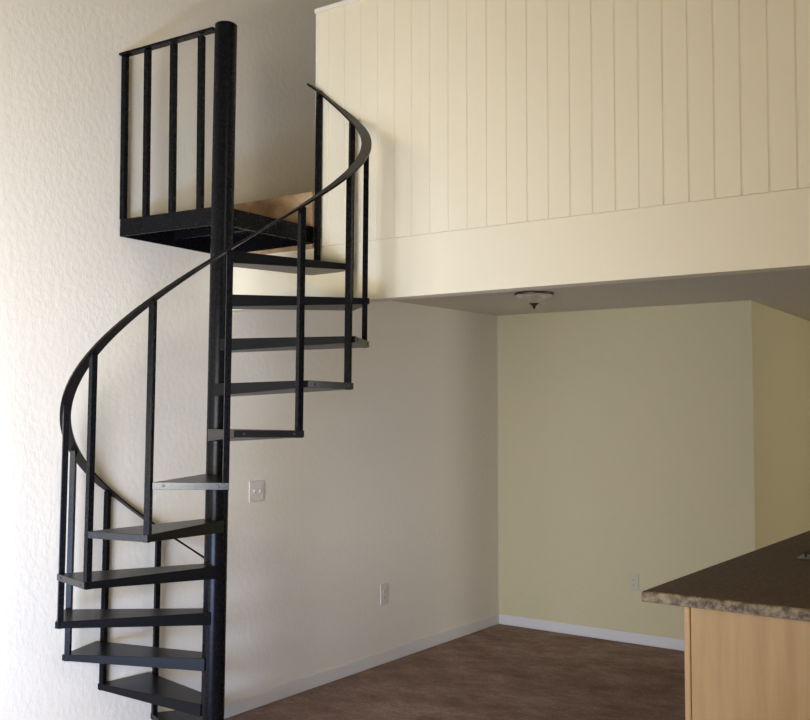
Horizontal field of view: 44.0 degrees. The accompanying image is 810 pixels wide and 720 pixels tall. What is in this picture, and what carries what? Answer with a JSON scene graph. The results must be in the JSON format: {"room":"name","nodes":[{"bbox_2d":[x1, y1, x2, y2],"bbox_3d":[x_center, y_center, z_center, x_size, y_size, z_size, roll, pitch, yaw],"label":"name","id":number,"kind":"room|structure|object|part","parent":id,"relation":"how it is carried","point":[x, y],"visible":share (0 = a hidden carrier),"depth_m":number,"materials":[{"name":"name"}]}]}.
{"room":"living room","nodes":[
{"label":"living room","id":0,"kind":"room"},
{"bbox_2d":[0,0,497,719],"bbox_3d":[-1.495,-0.532,4.957,0.150,4.900,7.620,-2,-3,36],"label":"wall","id":1,"kind":"structure","parent":0,"point":[391,478],"depth_m":5.33,"materials":[{"name":"beige paint"}]},
{"bbox_2d":[249,480,263,501],"bbox_3d":[-0.836,0.742,5.666,0.021,0.118,0.118,-2,-3,36],"label":"light switch","id":2,"kind":"object","parent":1,"relation":"attached to","point":[256,488],"visible":1,"depth_m":5.66,"materials":[{"name":"beige plastic"}]},
{"bbox_2d":[224,614,498,718],"bbox_3d":[-1.423,1.874,4.806,0.014,0.078,7.336,-2,-3,36],"label":"baseboard","id":3,"kind":"structure","parent":1,"relation":"attached to","point":[271,695],"depth_m":6.28,"materials":[{"name":"white paint"}]},
{"bbox_2d":[380,583,387,604],"bbox_3d":[-0.137,1.545,6.605,0.011,0.136,0.080,-2,-3,36],"label":"wall outlet","id":4,"kind":"object","parent":1,"relation":"attached to","point":[383,587],"visible":1,"depth_m":6.60,"materials":[{"name":"beige plastic"}]},
{"bbox_2d":[224,624,684,719],"bbox_3d":[2.182,1.956,4.426,6.600,0.120,11.250,-2,-3,36],"label":"floor","id":5,"kind":"structure","parent":0,"point":[499,671],"depth_m":6.08,"materials":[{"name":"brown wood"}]},
{"bbox_2d":[55,21,371,719],"bbox_3d":[-0.847,0.166,4.556,1.365,3.465,1.364,-2,-4,36],"label":"spiral staircase","id":6,"kind":"structure","parent":5,"relation":"on","point":[220,230],"depth_m":4.51,"materials":[{"name":"black metal"}]},
{"bbox_3d":[-1.147,-1.531,4.834,0.610,0.024,0.046,-2,-3,31],"label":"landing rail","id":7,"kind":"part","parent":6,"relation":"part of","materials":[{"name":"black metal"}]},
{"bbox_3d":[-0.857,-0.219,4.562,1.365,2.469,1.319,-2,-4,36],"label":"handrail","id":8,"kind":"part","parent":6,"relation":"part of","materials":[{"name":"black metal"}]},
{"bbox_2d":[684,607,809,719],"bbox_3d":[2.293,1.484,4.917,0.905,0.867,2.664,-2,-3,36],"label":"base cabinet","id":9,"kind":"object","parent":5,"relation":"on","point":[738,666],"visible":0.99,"depth_m":3.97,"materials":[{"name":"brown wood"}]},
{"bbox_2d":[641,531,809,621],"bbox_3d":[2.243,1.030,4.992,1.116,0.046,2.710,-2,-3,36],"label":"countertop","id":10,"kind":"structure","parent":9,"relation":"on","point":[770,580],"depth_m":4.34,"materials":[{"name":"brown stone"}]},
{"bbox_2d":[797,549,809,559],"bbox_3d":[2.376,0.997,5.151,0.560,0.034,0.520,-2,-3,36],"label":"cooktop","id":11,"kind":"object","parent":10,"relation":"in","point":[806,555],"visible":1,"depth_m":5.10,"materials":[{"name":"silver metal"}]},
{"bbox_2d":[797,554,809,559],"bbox_3d":[2.376,1.010,5.150,0.560,0.008,0.520,-2,-3,36],"label":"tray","id":12,"kind":"object","parent":11,"relation":"on","point":[805,556],"depth_m":5.10,"materials":[{"name":"silver metal"}]},
{"bbox_2d":[232,0,809,311],"bbox_3d":[1.579,-1.100,3.728,6.300,1.501,0.100,-2,-3,36],"label":"wall","id":13,"kind":"structure","parent":0,"point":[474,113],"depth_m":4.32,"materials":[{"name":"beige paint"}]},
{"bbox_2d":[234,192,314,253],"bbox_3d":[-0.738,-0.707,5.312,0.666,0.291,0.018,-2,-3,36],"label":"board","id":14,"kind":"object","parent":13,"relation":"attached to","point":[277,207],"visible":0.44,"depth_m":5.23,"materials":[{"name":"brown wood"}]},
{"bbox_2d":[315,13,317,131],"bbox_3d":[-0.424,-1.223,5.182,0.011,1.123,0.106,-2,-3,36],"label":"trim","id":15,"kind":"structure","parent":13,"relation":"attached to","point":[317,13],"depth_m":5.15,"materials":[{"name":"beige paint"}]},
{"bbox_2d":[315,0,361,13],"bbox_3d":[1.851,-1.870,3.567,5.628,0.022,0.129,-2,-3,36],"label":"trim","id":16,"kind":"structure","parent":13,"relation":"attached to","point":[344,2],"depth_m":5.08,"materials":[{"name":"beige paint"}]},
{"bbox_2d":[314,201,809,320],"bbox_3d":[3.498,-0.611,6.366,6.300,0.385,6.456,-2,-3,36],"label":"ceiling","id":17,"kind":"structure","parent":0,"point":[787,291],"depth_m":6.44,"materials":[{"name":"beige paint"}]},
{"bbox_2d":[514,291,553,308],"bbox_3d":[0.811,-0.370,6.296,0.248,0.103,0.248,-2,-3,36],"label":"ceiling light","id":18,"kind":"object","parent":17,"relation":"attached to","point":[533,298],"visible":1,"depth_m":6.22,"materials":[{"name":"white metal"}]},
{"bbox_3d":[0.811,-0.380,6.297,0.232,0.054,0.232,-2,-3,36],"label":"lamp shade","id":19,"kind":"part","parent":18,"relation":"part of","materials":[{"name":"white glass"}]},
{"bbox_2d":[497,300,809,638],"bbox_3d":[2.583,0.890,8.723,1.978,2.400,3.600,-2,-3,36],"label":"wall","id":20,"kind":"structure","parent":0,"point":[659,444],"depth_m":7.26,"materials":[{"name":"beige paint"}]},
{"bbox_2d":[499,614,683,650],"bbox_3d":[1.524,1.984,7.208,1.976,0.078,0.014,-2,-3,36],"label":"baseboard","id":21,"kind":"structure","parent":20,"relation":"attached to","point":[553,626],"depth_m":7.30,"materials":[{"name":"white paint"}]},
{"bbox_2d":[629,573,638,590],"bbox_3d":[1.633,1.586,7.148,0.072,0.120,0.011,-2,-3,36],"label":"wall outlet","id":22,"kind":"object","parent":20,"relation":"attached to","point":[633,578],"visible":1,"depth_m":7.14,"materials":[{"name":"beige plastic"}]}
]}

